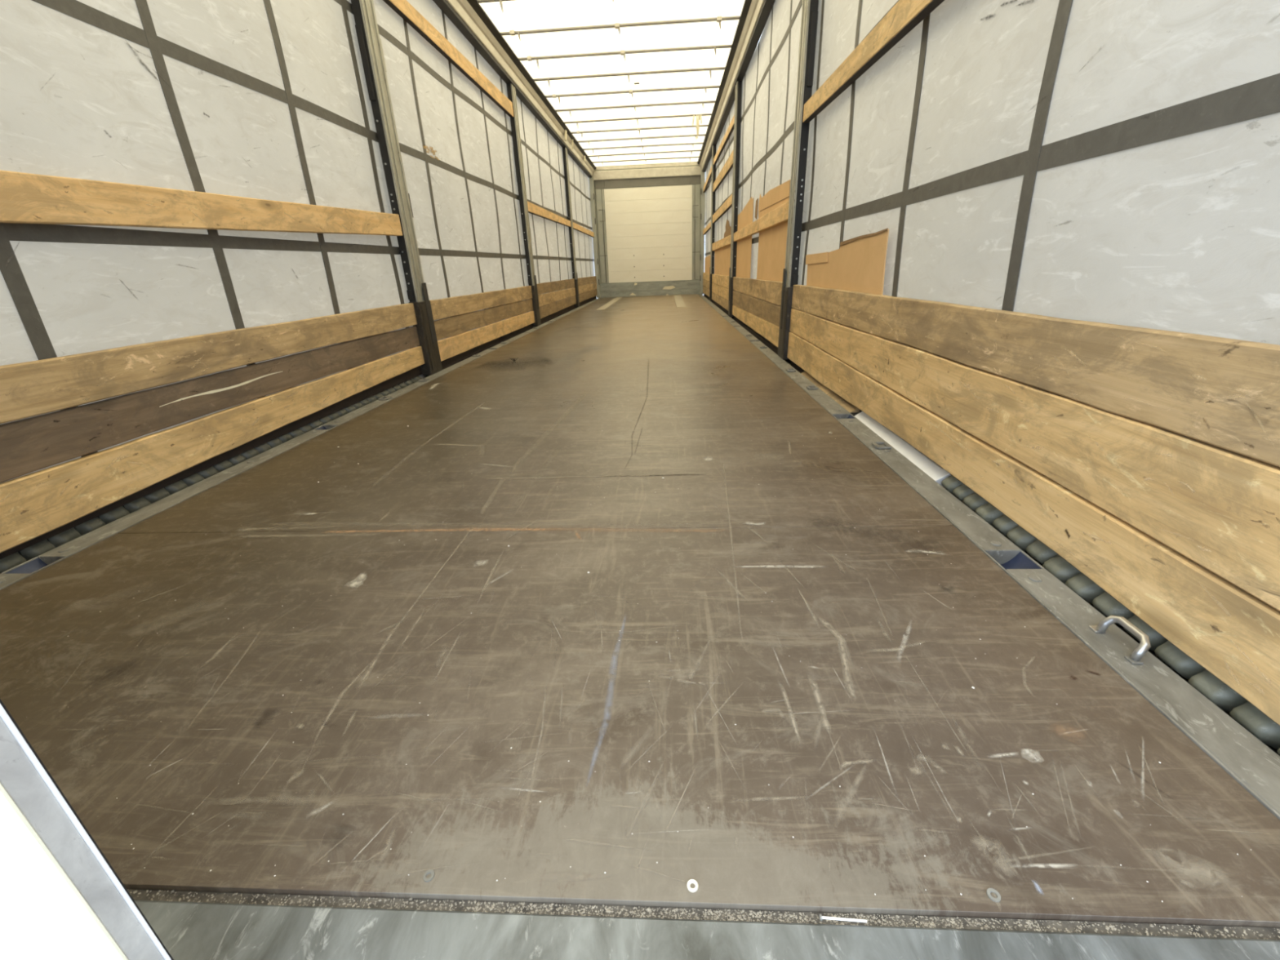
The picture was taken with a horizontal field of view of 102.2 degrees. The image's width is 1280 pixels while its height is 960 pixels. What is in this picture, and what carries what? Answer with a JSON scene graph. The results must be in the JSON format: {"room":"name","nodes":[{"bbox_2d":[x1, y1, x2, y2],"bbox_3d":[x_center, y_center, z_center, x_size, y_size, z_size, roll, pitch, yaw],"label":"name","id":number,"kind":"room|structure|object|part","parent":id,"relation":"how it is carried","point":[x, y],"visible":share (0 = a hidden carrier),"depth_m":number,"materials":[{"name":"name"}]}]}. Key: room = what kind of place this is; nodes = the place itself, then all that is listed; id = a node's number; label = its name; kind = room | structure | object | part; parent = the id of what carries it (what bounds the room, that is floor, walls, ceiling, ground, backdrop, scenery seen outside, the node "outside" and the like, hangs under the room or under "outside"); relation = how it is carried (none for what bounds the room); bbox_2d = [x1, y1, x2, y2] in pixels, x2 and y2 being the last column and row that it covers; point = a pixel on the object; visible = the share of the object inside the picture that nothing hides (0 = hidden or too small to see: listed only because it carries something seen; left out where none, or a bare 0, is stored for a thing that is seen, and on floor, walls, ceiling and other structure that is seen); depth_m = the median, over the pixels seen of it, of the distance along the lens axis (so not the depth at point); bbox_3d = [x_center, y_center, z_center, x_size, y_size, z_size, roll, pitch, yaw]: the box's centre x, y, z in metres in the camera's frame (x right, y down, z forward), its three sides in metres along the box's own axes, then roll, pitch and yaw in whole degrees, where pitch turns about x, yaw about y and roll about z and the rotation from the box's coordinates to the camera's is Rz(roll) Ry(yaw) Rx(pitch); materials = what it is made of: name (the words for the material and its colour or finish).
{"room":"cargo space","nodes":[
{"label":"cargo space","id":0,"kind":"room"},
{"bbox_2d":[0,0,596,573],"bbox_3d":[-1.411,-3.145,6.178,0.052,2.700,13.150,-1,22,3],"label":"wall","id":1,"kind":"structure","parent":0,"point":[267,100],"depth_m":2.11,"materials":[{"name":"white plastic"}]},
{"bbox_2d":[0,698,173,959],"bbox_3d":[-1.046,-0.637,0.024,1.236,2.720,0.023,-1,22,3],"label":"door","id":2,"kind":"structure","parent":1,"relation":"in","point":[61,898],"depth_m":0.37,"materials":[{"name":"metal"}]},
{"bbox_2d":[0,169,402,235],"bbox_3d":[-1.601,-0.961,1.836,0.037,0.231,3.129,-1,22,3],"label":"batten","id":3,"kind":"object","parent":1,"relation":"attached to","point":[24,197],"visible":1,"depth_m":1.71,"materials":[{"name":"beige wood"}]},
{"bbox_2d":[0,302,417,423],"bbox_3d":[-1.587,-0.512,2.011,0.025,0.144,3.110,-1,22,3],"label":"plank","id":4,"kind":"object","parent":1,"relation":"attached to","point":[28,389],"visible":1,"depth_m":1.73,"materials":[{"name":"brown wood"}]},
{"bbox_2d":[0,326,419,483],"bbox_3d":[-1.588,-0.379,2.066,0.019,0.143,3.110,-1,22,3],"label":"plank","id":5,"kind":"object","parent":1,"relation":"attached to","point":[32,444],"visible":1,"depth_m":1.73,"materials":[{"name":"brown wood"}]},
{"bbox_2d":[0,346,424,552],"bbox_3d":[-1.576,-0.240,2.123,0.025,0.175,3.110,-1,22,3],"label":"plank","id":6,"kind":"object","parent":1,"relation":"attached to","point":[34,504],"visible":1,"depth_m":1.69,"materials":[{"name":"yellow wood"}]},
{"bbox_2d":[0,297,603,590],"bbox_3d":[-1.296,-1.916,6.584,0.162,0.110,13.085,-1,22,3],"label":"trim","id":7,"kind":"structure","parent":1,"relation":"attached to","point":[17,573],"depth_m":1.75,"materials":[{"name":"metal"}]},
{"bbox_2d":[351,0,442,375],"bbox_3d":[-1.527,-1.958,3.204,0.069,2.574,0.197,-1,22,3],"label":"post","id":8,"kind":"object","parent":7,"relation":"on","point":[370,43],"visible":0.98,"depth_m":3.19,"materials":[{"name":"grey metal"}]},
{"bbox_3d":[-1.519,-2.173,3.111,0.008,2.105,0.145,-1,22,3],"label":"plate","id":9,"kind":"part","parent":8,"relation":"part of","materials":[{"name":"grey metal"}]},
{"bbox_2d":[506,83,541,326],"bbox_3d":[-1.373,-3.182,6.165,0.069,2.574,0.192,-1,22,3],"label":"post","id":10,"kind":"object","parent":7,"relation":"on","point":[511,91],"visible":0.94,"depth_m":6.08,"materials":[{"name":"grey metal"}]},
{"bbox_3d":[-1.365,-3.398,6.071,0.008,2.105,0.140,-1,22,3],"label":"plate","id":11,"kind":"part","parent":10,"relation":"part of","materials":[{"name":"grey metal"}]},
{"bbox_2d":[562,146,579,307],"bbox_3d":[-1.216,-4.419,9.155,0.069,2.574,0.182,-1,22,3],"label":"post","id":12,"kind":"object","parent":7,"relation":"on","point":[564,148],"visible":0.9,"depth_m":9.07,"materials":[{"name":"grey metal"}]},
{"bbox_3d":[-1.208,-4.635,9.062,0.008,2.105,0.130,-1,22,3],"label":"plate","id":13,"kind":"part","parent":12,"relation":"part of","materials":[{"name":"grey metal"}]},
{"bbox_2d":[382,0,513,117],"bbox_3d":[-1.495,-3.496,4.301,0.036,0.169,3.059,-1,22,3],"label":"batten","id":14,"kind":"object","parent":1,"relation":"attached to","point":[403,8],"visible":1,"depth_m":4.04,"materials":[{"name":"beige wood"}]},
{"bbox_2d":[430,285,532,320],"bbox_3d":[-1.430,-1.760,5.021,0.024,0.152,3.010,-1,22,3],"label":"plank","id":15,"kind":"object","parent":1,"relation":"attached to","point":[444,308],"visible":0.96,"depth_m":4.55,"materials":[{"name":"brown wood"}]},
{"bbox_2d":[433,298,533,340],"bbox_3d":[-1.429,-1.625,5.077,0.022,0.146,3.010,-1,22,3],"label":"plank","id":16,"kind":"object","parent":1,"relation":"attached to","point":[452,326],"visible":0.88,"depth_m":4.60,"materials":[{"name":"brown wood"}]},
{"bbox_2d":[437,311,534,361],"bbox_3d":[-1.419,-1.492,5.131,0.024,0.152,3.010,-1,22,3],"label":"plank","id":17,"kind":"object","parent":1,"relation":"attached to","point":[454,345],"visible":0.94,"depth_m":4.64,"materials":[{"name":"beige wood"}]},
{"bbox_2d":[432,0,596,177],"bbox_3d":[-1.384,-4.421,5.584,0.192,0.219,13.150,-1,22,3],"label":"roof rail","id":18,"kind":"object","parent":1,"relation":"attached to","point":[468,16],"depth_m":5.36,"materials":[{"name":"beige metal"}]},
{"bbox_2d":[527,201,570,226],"bbox_3d":[-1.307,-3.886,7.624,0.036,0.119,3.099,-1,22,3],"label":"batten","id":19,"kind":"object","parent":1,"relation":"attached to","point":[533,209],"visible":0.96,"depth_m":7.24,"materials":[{"name":"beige wood"}]},
{"bbox_2d":[537,278,574,294],"bbox_3d":[-1.278,-3.007,7.990,0.024,0.147,3.049,-1,22,3],"label":"plank","id":20,"kind":"object","parent":1,"relation":"attached to","point":[544,287],"visible":0.9,"depth_m":7.79,"materials":[{"name":"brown wood"}]},
{"bbox_2d":[537,287,575,306],"bbox_3d":[-1.270,-2.874,8.045,0.024,0.154,3.049,-1,22,3],"label":"plank","id":21,"kind":"object","parent":1,"relation":"attached to","point":[548,298],"visible":0.88,"depth_m":7.72,"materials":[{"name":"brown wood"}]},
{"bbox_2d":[539,295,576,319],"bbox_3d":[-1.264,-2.737,8.101,0.024,0.157,3.049,-1,22,3],"label":"plank","id":22,"kind":"object","parent":1,"relation":"attached to","point":[546,310],"visible":0.9,"depth_m":7.82,"materials":[{"name":"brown wood"}]},
{"bbox_2d":[573,222,594,237],"bbox_3d":[-1.154,-5.106,10.561,0.036,0.114,2.997,-1,22,3],"label":"batten","id":23,"kind":"object","parent":1,"relation":"attached to","point":[575,226],"visible":0.92,"depth_m":10.41,"materials":[{"name":"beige wood"}]},
{"bbox_2d":[577,282,596,293],"bbox_3d":[-1.116,-4.091,10.984,0.024,0.144,2.948,-1,22,3],"label":"plank","id":24,"kind":"object","parent":1,"relation":"attached to","point":[587,287],"visible":0.9,"depth_m":10.88,"materials":[{"name":"brown wood"}]},
{"bbox_2d":[577,275,596,286],"bbox_3d":[-1.121,-4.222,10.930,0.024,0.146,2.948,-1,22,3],"label":"plank","id":25,"kind":"object","parent":1,"relation":"attached to","point":[588,280],"visible":0.91,"depth_m":10.79,"materials":[{"name":"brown wood"}]},
{"bbox_2d":[578,288,597,302],"bbox_3d":[-1.111,-3.953,11.041,0.024,0.157,2.948,-1,22,3],"label":"plank","id":26,"kind":"object","parent":1,"relation":"attached to","point":[583,296],"visible":0.82,"depth_m":10.87,"materials":[{"name":"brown wood"}]},
{"bbox_2d":[476,0,744,170],"bbox_3d":[-0.165,-4.518,5.518,2.500,0.150,13.220,-1,22,3],"label":"ceiling","id":27,"kind":"structure","parent":0,"point":[628,79],"depth_m":5.84,"materials":[{"name":"white plastic"}]},
{"bbox_2d":[692,114,702,138],"bbox_3d":[0.870,-5.383,7.869,0.150,0.307,0.028,-1,22,3],"label":"straps","id":28,"kind":"object","parent":27,"relation":"hanging from","point":[697,116],"visible":1,"depth_m":7.84,"materials":[{"name":"beige fabric"}]},
{"bbox_2d":[0,293,1279,959],"bbox_3d":[-0.070,-1.949,6.506,2.480,0.063,13.085,-1,22,3],"label":"floor","id":29,"kind":"structure","parent":0,"point":[517,646],"depth_m":0.82,"materials":[{"name":"wood"}]},
{"bbox_2d":[422,869,434,881],"bbox_3d":[-0.244,0.458,0.598,0.012,0.002,0.012,18,30,40],"label":"washer","id":30,"kind":"object","parent":29,"relation":"in","point":[428,874],"depth_m":0.60,"materials":[{"name":"grey metal"}]},
{"bbox_3d":[-0.581,-3.680,10.681,0.145,0.003,4.070,-1,22,3],"label":"wear plate","id":31,"kind":"part","parent":29,"relation":"part of","materials":[{"name":"beige metal"}]},
{"bbox_2d":[26,389,1238,902],"bbox_3d":[-0.254,-0.028,1.777,2.033,0.005,2.559,-1,22,3],"label":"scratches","id":32,"kind":"object","parent":29,"relation":"on","point":[973,687],"visible":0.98,"depth_m":0.73,"materials":[{"name":"brown wood"}]},
{"bbox_3d":[0.798,-3.690,10.577,0.160,0.003,4.120,-1,22,3],"label":"wear plate","id":33,"kind":"part","parent":29,"relation":"part of","materials":[{"name":"beige metal"}]},
{"bbox_2d":[687,879,697,892],"bbox_3d":[0.059,0.454,0.578,0.012,0.002,0.012,18,30,40],"label":"washer","id":34,"kind":"object","parent":29,"relation":"in","point":[692,884],"depth_m":0.58,"materials":[{"name":"white metal"}]},
{"bbox_2d":[128,889,1279,939],"bbox_3d":[0.100,0.470,0.558,1.747,0.003,0.015,-1,22,3],"label":"strip","id":35,"kind":"object","parent":29,"relation":"on","point":[477,904],"visible":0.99,"depth_m":0.56,"materials":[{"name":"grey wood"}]},
{"bbox_3d":[-0.382,0.527,0.529,2.480,0.056,0.132,-1,22,3],"label":"sill","id":36,"kind":"part","parent":29,"relation":"part of","materials":[{"name":"grey metal"}]},
{"bbox_2d":[818,913,866,922],"bbox_3d":[0.216,0.468,0.551,0.049,0.006,0.006,-1,22,3],"label":"strip","id":37,"kind":"object","parent":29,"relation":"on","point":[820,916],"visible":1,"depth_m":0.55,"materials":[{"name":"white plastic"}]},
{"bbox_2d":[986,888,1000,902],"bbox_3d":[0.383,0.450,0.559,0.013,0.002,0.013,-18,27,-33],"label":"washer","id":38,"kind":"object","parent":29,"relation":"in","point":[993,895],"depth_m":0.56,"materials":[{"name":"metal"}]},
{"bbox_2d":[588,164,705,297],"bbox_3d":[0.195,-5.713,11.991,2.592,2.810,0.260,-1,22,3],"label":"wall","id":39,"kind":"structure","parent":0,"point":[648,223],"depth_m":11.98,"materials":[{"name":"metal"}]},
{"bbox_3d":[-1.051,-5.633,12.084,0.091,2.580,0.130,-1,22,3],"label":"corner post","id":40,"kind":"part","parent":39,"relation":"part of","materials":[{"name":"grey metal"}]},
{"bbox_3d":[-0.837,-5.355,12.202,0.012,1.280,0.010,-1,22,3],"label":"lock rod","id":41,"kind":"part","parent":39,"relation":"part of","materials":[{"name":"grey metal"}]},
{"bbox_3d":[0.237,-4.684,12.460,2.430,0.199,0.036,-1,22,3],"label":"kick plate","id":42,"kind":"part","parent":39,"relation":"part of","materials":[{"name":"metal"}]},
{"bbox_3d":[0.243,-4.532,12.519,2.430,0.120,0.042,-1,22,3],"label":"kick plate","id":43,"kind":"part","parent":39,"relation":"part of","materials":[{"name":"metal"}]},
{"bbox_3d":[1.284,-5.386,12.078,0.012,1.280,0.010,-1,22,3],"label":"lock rod","id":44,"kind":"part","parent":39,"relation":"part of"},
{"bbox_3d":[1.445,-5.670,11.938,0.091,2.580,0.130,-1,22,3],"label":"corner post","id":45,"kind":"part","parent":39,"relation":"part of","materials":[{"name":"grey metal"}]},
{"bbox_2d":[703,0,1279,755],"bbox_3d":[1.185,-3.183,6.027,0.076,2.700,13.150,-1,22,3],"label":"wall","id":46,"kind":"structure","parent":0,"point":[1111,162],"depth_m":1.18,"materials":[{"name":"white plastic"}]},
{"bbox_2d":[702,285,709,297],"bbox_3d":[1.444,-4.059,11.112,0.024,0.154,2.488,-1,22,3],"label":"plank","id":47,"kind":"object","parent":46,"relation":"attached to","point":[706,291],"visible":0.74,"depth_m":11.12,"materials":[{"name":"brown wood"}]},
{"bbox_2d":[702,279,709,288],"bbox_3d":[1.439,-4.197,11.055,0.024,0.143,2.488,-1,22,3],"label":"plank","id":48,"kind":"object","parent":46,"relation":"attached to","point":[706,283],"visible":0.68,"depth_m":11.09,"materials":[{"name":"brown wood"}]},
{"bbox_2d":[702,272,709,280],"bbox_3d":[1.434,-4.331,11.000,0.024,0.145,2.488,-1,22,3],"label":"plank","id":49,"kind":"object","parent":46,"relation":"attached to","point":[705,276],"visible":0.79,"depth_m":11.12,"materials":[{"name":"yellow wood"}]},
{"bbox_2d":[702,222,711,235],"bbox_3d":[1.398,-5.189,10.643,0.036,0.120,2.537,-1,22,3],"label":"batten","id":50,"kind":"object","parent":46,"relation":"attached to","point":[708,227],"visible":0.86,"depth_m":10.74,"materials":[{"name":"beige wood"}]},
{"bbox_2d":[704,255,710,273],"bbox_3d":[1.448,-4.572,10.953,0.005,0.380,2.250,-1,22,3],"label":"cardboard sheet","id":51,"kind":"object","parent":46,"relation":"attached to","point":[707,260],"visible":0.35,"depth_m":11.16,"materials":[{"name":"brown cardboard"}]},
{"bbox_2d":[703,166,711,192],"bbox_3d":[1.367,-6.005,10.307,0.036,0.174,2.537,-1,22,3],"label":"batten","id":52,"kind":"object","parent":46,"relation":"attached to","point":[709,175],"visible":0.81,"depth_m":10.31,"materials":[{"name":"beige wood"}]},
{"bbox_2d":[711,292,728,310],"bbox_3d":[1.300,-2.902,8.348,0.024,0.138,3.118,-1,22,3],"label":"plank","id":53,"kind":"object","parent":46,"relation":"attached to","point":[717,299],"visible":0.81,"depth_m":8.22,"materials":[{"name":"brown wood"}]},
{"bbox_2d":[711,274,728,288],"bbox_3d":[1.289,-3.186,8.232,0.024,0.160,3.118,-1,22,3],"label":"plank","id":54,"kind":"object","parent":46,"relation":"attached to","point":[721,280],"visible":0.88,"depth_m":8.06,"materials":[{"name":"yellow wood"}]},
{"bbox_2d":[711,283,728,300],"bbox_3d":[1.295,-3.038,8.292,0.024,0.163,3.118,-1,22,3],"label":"plank","id":55,"kind":"object","parent":46,"relation":"attached to","point":[721,291],"visible":0.77,"depth_m":8.09,"materials":[{"name":"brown wood"}]},
{"bbox_2d":[711,234,731,250],"bbox_3d":[1.268,-3.676,8.030,0.036,0.124,3.140,-1,22,3],"label":"batten","id":56,"kind":"object","parent":46,"relation":"attached to","point":[725,242],"visible":0.94,"depth_m":7.82,"materials":[{"name":"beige wood"}]},
{"bbox_2d":[714,244,730,275],"bbox_3d":[1.305,-3.479,8.233,0.005,0.440,2.660,-1,22,3],"label":"cardboard sheet","id":57,"kind":"object","parent":46,"relation":"attached to","point":[722,255],"visible":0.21,"depth_m":8.06,"materials":[{"name":"brown cardboard"}]},
{"bbox_2d":[712,194,732,223],"bbox_3d":[1.252,-4.099,7.856,0.036,0.136,3.140,-1,22,3],"label":"batten","id":58,"kind":"object","parent":46,"relation":"attached to","point":[727,204],"visible":0.88,"depth_m":7.61,"materials":[{"name":"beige wood"}]},
{"bbox_2d":[713,151,733,192],"bbox_3d":[1.235,-4.542,7.673,0.036,0.167,3.140,-1,22,3],"label":"batten","id":59,"kind":"object","parent":46,"relation":"attached to","point":[728,166],"visible":0.88,"depth_m":7.42,"materials":[{"name":"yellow wood"}]},
{"bbox_2d":[713,114,734,164],"bbox_3d":[1.220,-4.912,7.521,0.036,0.134,3.140,-1,22,3],"label":"batten","id":60,"kind":"object","parent":46,"relation":"attached to","point":[731,127],"visible":0.87,"depth_m":7.28,"materials":[{"name":"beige wood"}]},
{"bbox_2d":[724,219,731,237],"bbox_3d":[1.252,-3.603,7.382,0.005,0.240,1.000,-1,22,3],"label":"cardboard sheet","id":61,"kind":"object","parent":46,"relation":"attached to","point":[728,228],"visible":0.76,"depth_m":7.34,"materials":[{"name":"brown cardboard"}]},
{"bbox_2d":[697,0,775,172],"bbox_3d":[1.056,-4.457,5.441,0.192,0.219,13.150,-1,22,3],"label":"trim","id":62,"kind":"structure","parent":46,"relation":"attached to","point":[754,15],"depth_m":5.53,"materials":[{"name":"beige metal"}]},
{"bbox_2d":[735,196,753,278],"bbox_3d":[1.179,-2.700,5.864,0.005,0.810,1.200,-1,22,3],"label":"cardboard sheet","id":63,"kind":"object","parent":46,"relation":"attached to","point":[744,251],"visible":0.81,"depth_m":5.75,"materials":[{"name":"brown cardboard"}]},
{"bbox_2d":[732,305,779,346],"bbox_3d":[1.139,-1.633,5.260,0.024,0.162,3.163,-1,22,3],"label":"plank","id":64,"kind":"object","parent":46,"relation":"attached to","point":[768,330],"visible":0.82,"depth_m":4.74,"materials":[{"name":"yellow wood"}]},
{"bbox_2d":[732,290,780,326],"bbox_3d":[1.134,-1.757,5.209,0.024,0.179,3.163,-1,22,3],"label":"plank","id":65,"kind":"object","parent":46,"relation":"attached to","point":[771,312],"visible":0.91,"depth_m":4.81,"materials":[{"name":"brown wood"}]},
{"bbox_2d":[733,276,782,306],"bbox_3d":[1.128,-1.919,5.142,0.024,0.172,3.163,-1,22,3],"label":"plank","id":66,"kind":"object","parent":46,"relation":"attached to","point":[768,291],"visible":0.94,"depth_m":4.64,"materials":[{"name":"brown wood"}]},
{"bbox_2d":[733,200,789,241],"bbox_3d":[1.106,-2.424,4.938,0.036,0.131,3.188,-1,22,3],"label":"batten","id":67,"kind":"object","parent":46,"relation":"attached to","point":[779,215],"visible":0.98,"depth_m":4.33,"materials":[{"name":"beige wood"}]},
{"bbox_2d":[755,179,790,281],"bbox_3d":[1.102,-2.088,4.431,0.009,0.775,1.560,-1,22,3],"label":"cardboard sheet","id":68,"kind":"object","parent":46,"relation":"attached to","point":[772,241],"visible":0.75,"depth_m":4.25,"materials":[{"name":"brown cardboard"}]},
{"bbox_2d":[805,228,888,294],"bbox_3d":[1.011,-1.090,2.652,0.010,0.291,1.285,-1,22,3],"label":"cardboard sheet","id":69,"kind":"object","parent":46,"relation":"attached to","point":[859,264],"visible":0.94,"depth_m":2.40,"materials":[{"name":"brown cardboard"}]},
{"bbox_2d":[802,0,944,123],"bbox_3d":[0.923,-1.531,1.585,0.037,0.182,3.344,-1,22,3],"label":"batten","id":70,"kind":"object","parent":46,"relation":"attached to","point":[904,15],"visible":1,"depth_m":2.08,"materials":[{"name":"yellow wood"}]},
{"bbox_2d":[697,293,1279,820],"bbox_3d":[1.158,-1.952,6.441,0.162,0.110,13.085,-1,22,3],"label":"trim","id":71,"kind":"structure","parent":46,"relation":"attached to","point":[1252,763],"depth_m":0.93,"materials":[{"name":"metal"}]},
{"bbox_2d":[709,145,715,301],"bbox_3d":[1.326,-4.630,9.428,0.069,2.574,0.192,-1,22,3],"label":"post","id":72,"kind":"object","parent":71,"relation":"on","point":[713,148],"visible":0.89,"depth_m":9.36,"materials":[{"name":"black metal"}]},
{"bbox_3d":[1.301,-4.845,9.336,0.008,2.105,0.140,-1,22,3],"label":"plate","id":73,"kind":"part","parent":72,"relation":"part of","materials":[{"name":"grey metal"}]},
{"bbox_2d":[728,80,742,316],"bbox_3d":[1.166,-3.363,6.366,0.069,2.574,0.197,-1,22,3],"label":"post","id":74,"kind":"object","parent":71,"relation":"on","point":[738,93],"visible":0.84,"depth_m":6.24,"materials":[{"name":"black metal"}]},
{"bbox_3d":[1.141,-3.579,6.274,0.008,2.105,0.145,-1,22,3],"label":"plate","id":75,"kind":"part","parent":74,"relation":"part of","materials":[{"name":"grey metal"}]},
{"bbox_2d":[777,0,818,359],"bbox_3d":[1.004,-2.078,3.258,0.069,2.574,0.202,-1,22,3],"label":"post","id":76,"kind":"object","parent":71,"relation":"on","point":[808,28],"visible":0.93,"depth_m":3.25,"materials":[{"name":"black metal"}]},
{"bbox_3d":[0.979,-2.293,3.166,0.008,2.105,0.150,-1,22,3],"label":"plate","id":77,"kind":"part","parent":76,"relation":"part of","materials":[{"name":"grey metal"}]},
{"bbox_2d":[800,371,859,416],"bbox_3d":[1.015,-0.486,2.831,0.062,0.048,1.005,-1,22,3],"label":"batten","id":78,"kind":"object","parent":71,"relation":"on","point":[851,410],"visible":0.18,"depth_m":2.66,"materials":[{"name":"brown wood"}]},
{"bbox_2d":[854,411,951,488],"bbox_3d":[0.971,-0.144,1.997,0.063,0.053,0.780,-1,22,3],"label":"strip","id":79,"kind":"object","parent":71,"relation":"on","point":[936,473],"visible":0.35,"depth_m":1.88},
{"bbox_2d":[1088,615,1151,664],"bbox_3d":[0.841,0.270,0.899,0.034,0.042,0.098,-1,22,3],"label":"handle","id":80,"kind":"object","parent":71,"relation":"on","point":[1135,658],"visible":1,"depth_m":0.88,"materials":[{"name":"metal"}]},
{"bbox_3d":[0.836,0.273,0.944,0.018,0.004,0.018,-1,22,3],"label":"plate","id":81,"kind":"part","parent":80,"relation":"part of","materials":[{"name":"metal"}]},
{"bbox_3d":[0.832,0.303,0.870,0.018,0.004,0.018,-1,22,3],"label":"plate","id":82,"kind":"part","parent":80,"relation":"part of","materials":[{"name":"grey metal"}]},
{"bbox_2d":[787,331,1279,725],"bbox_3d":[0.969,-0.309,2.078,0.025,0.180,3.325,-1,22,3],"label":"plank","id":83,"kind":"object","parent":46,"relation":"attached to","point":[1231,633],"visible":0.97,"depth_m":0.99,"materials":[{"name":"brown wood"}]},
{"bbox_2d":[789,308,1279,611],"bbox_3d":[0.967,-0.452,2.019,0.025,0.187,3.325,-1,22,3],"label":"plank","id":84,"kind":"object","parent":46,"relation":"attached to","point":[1218,508],"visible":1,"depth_m":0.98,"materials":[{"name":"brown wood"}]},
{"bbox_2d":[791,284,1279,466],"bbox_3d":[0.962,-0.611,1.953,0.025,0.160,3.325,-1,22,3],"label":"plank","id":85,"kind":"object","parent":46,"relation":"attached to","point":[1223,393],"visible":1,"depth_m":0.99,"materials":[{"name":"brown wood"}]}
]}

